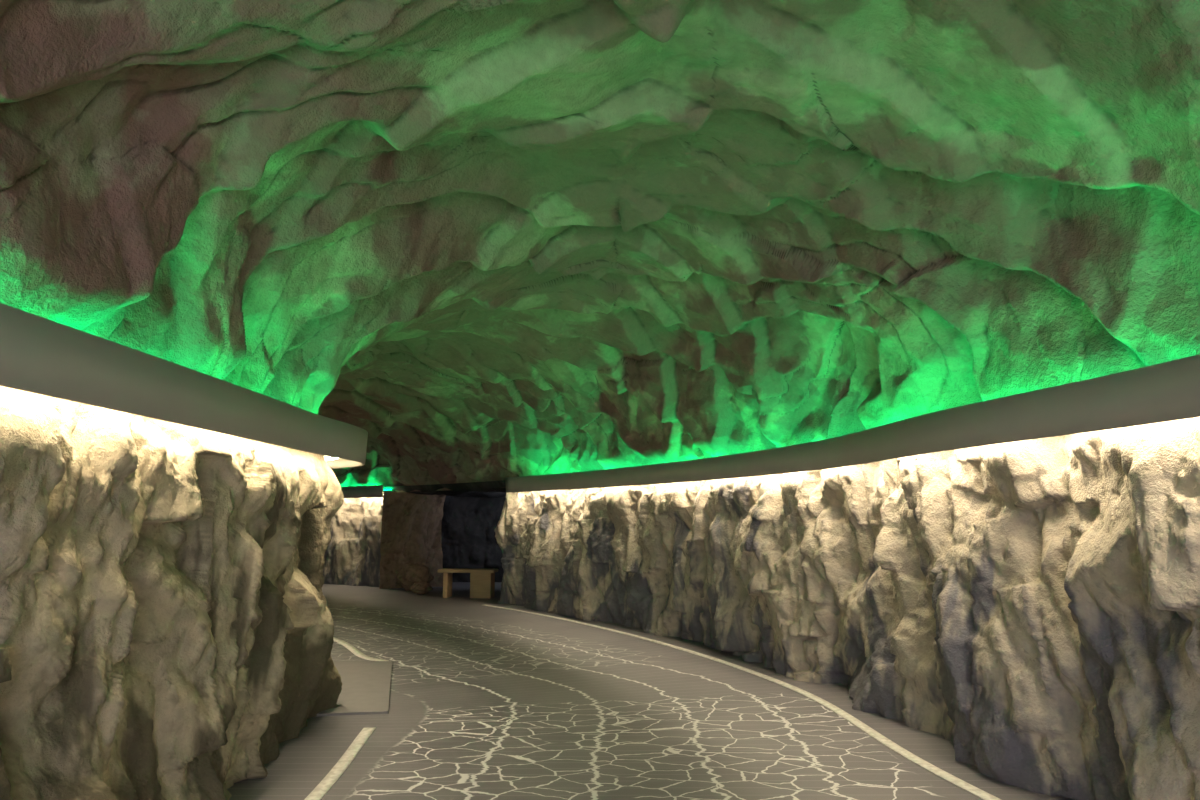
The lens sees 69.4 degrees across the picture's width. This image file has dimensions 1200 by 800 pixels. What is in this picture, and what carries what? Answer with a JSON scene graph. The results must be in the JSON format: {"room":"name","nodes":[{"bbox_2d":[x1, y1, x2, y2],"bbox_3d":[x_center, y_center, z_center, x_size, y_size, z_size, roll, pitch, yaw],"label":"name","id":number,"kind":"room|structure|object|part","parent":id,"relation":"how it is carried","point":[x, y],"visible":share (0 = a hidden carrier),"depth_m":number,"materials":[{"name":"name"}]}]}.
{"room":"cave","nodes":[
{"label":"cave","id":0,"kind":"room"},
{"bbox_2d":[323,493,383,586],"bbox_3d":[-7.323,3.420,21.342,5.650,2.200,0.655,-3,-8,24],"label":"wall","id":1,"kind":"structure","parent":0,"point":[352,557],"depth_m":20.76,"materials":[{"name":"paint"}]},
{"bbox_2d":[317,661,391,715],"bbox_3d":[-2.314,2.736,8.367,0.631,0.020,2.719,2,-8,-14],"label":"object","id":2,"kind":"structure","parent":0,"point":[365,690],"depth_m":8.07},
{"bbox_2d":[379,492,445,588],"bbox_3d":[-4.301,3.235,19.974,1.485,2.200,0.405,5,-9,-31],"label":"wall","id":3,"kind":"structure","parent":0,"point":[411,522],"depth_m":19.86,"materials":[{"name":"brown stone"}]},
{"bbox_2d":[383,480,506,497],"bbox_3d":[-1.651,2.077,19.718,4.506,0.233,6.627,7,-10,-41],"label":"ceiling","id":4,"kind":"structure","parent":0,"point":[490,489],"depth_m":18.94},
{"bbox_2d":[0,0,1199,491],"bbox_3d":[-4.396,-0.516,9.577,15.461,2.449,26.852,0,-8,0],"label":"ceiling","id":5,"kind":"structure","parent":0,"point":[484,240],"depth_m":5.19,"materials":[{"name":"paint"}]},
{"bbox_2d":[0,386,1199,799],"bbox_3d":[-2.514,1.798,9.341,11.204,2.200,28.843,2,-8,-13],"label":"wall","id":6,"kind":"structure","parent":0,"point":[1032,607],"depth_m":5.14,"materials":[{"name":"stone"}]},
{"bbox_2d":[0,303,367,468],"bbox_3d":[-3.953,0.164,5.631,4.953,0.275,19.257,3,-8,-20],"label":"light cove","id":7,"kind":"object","parent":6,"relation":"attached to","point":[39,355],"depth_m":3.92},
{"bbox_2d":[341,485,395,497],"bbox_3d":[-7.118,2.331,21.662,6.009,0.275,1.354,-4,-9,27],"label":"trim","id":8,"kind":"structure","parent":6,"relation":"attached to","point":[374,490],"depth_m":20.39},
{"bbox_2d":[505,354,1199,492],"bbox_3d":[1.950,0.284,6.521,2.936,0.275,21.294,2,-8,-13],"label":"light cove","id":9,"kind":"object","parent":6,"relation":"attached to","point":[1170,390],"depth_m":5.64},
{"bbox_2d":[227,582,1075,799],"bbox_3d":[-4.389,3.064,10.717,15.788,0.001,30.074,0,-8,0],"label":"floor","id":10,"kind":"structure","parent":0,"point":[486,702],"depth_m":6.65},
{"bbox_2d":[304,728,375,799],"bbox_3d":[-1.635,1.784,1.274,0.199,0.006,10.804,0,-8,-1],"label":"road marking","id":11,"kind":"object","parent":10,"relation":"on","point":[335,773],"visible":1,"depth_m":5.59,"materials":[{"name":"white paint"}]},
{"bbox_2d":[333,637,387,660],"bbox_3d":[-4.109,3.238,12.033,0.389,0.006,5.873,6,-10,-37],"label":"road marking","id":12,"kind":"object","parent":10,"relation":"on","point":[355,651],"visible":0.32,"depth_m":10.46,"materials":[{"name":"white paint"}]},
{"bbox_2d":[397,563,433,590],"bbox_3d":[-4.047,3.873,18.950,0.678,0.621,0.600,-6,-10,37],"label":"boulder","id":13,"kind":"object","parent":10,"relation":"on","point":[409,574],"visible":0.76,"depth_m":18.77,"materials":[{"name":"brown stone"}]},
{"bbox_2d":[411,582,432,594],"bbox_3d":[-3.749,3.943,18.121,0.414,0.260,0.399,-5,-9,35],"label":"boulder","id":14,"kind":"object","parent":10,"relation":"on","point":[424,587],"visible":1,"depth_m":18.01,"materials":[{"name":"brown stone"}]},
{"bbox_2d":[437,568,498,598],"bbox_3d":[-2.660,3.693,17.463,1.150,0.560,0.440,-1,-8,7],"label":"desk","id":15,"kind":"object","parent":10,"relation":"on","point":[482,581],"visible":1,"depth_m":17.28,"materials":[{"name":"brown wood"}]},
{"bbox_3d":[-3.077,3.729,17.508,0.090,0.500,0.360,-1,-8,7],"label":"leg","id":16,"kind":"part","parent":15,"relation":"part of","materials":[{"name":"brown wood"}]},
{"bbox_3d":[-2.362,3.718,17.423,0.420,0.500,0.360,-1,-8,7],"label":"leg","id":17,"kind":"part","parent":15,"relation":"part of","materials":[{"name":"brown wood"}]},
{"bbox_2d":[484,605,1000,799],"bbox_3d":[1.240,2.439,6.117,2.168,0.006,20.866,2,-8,-13],"label":"road marking","id":18,"kind":"object","parent":10,"relation":"on","point":[879,737],"visible":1,"depth_m":6.82,"materials":[{"name":"white paint"}]}
]}

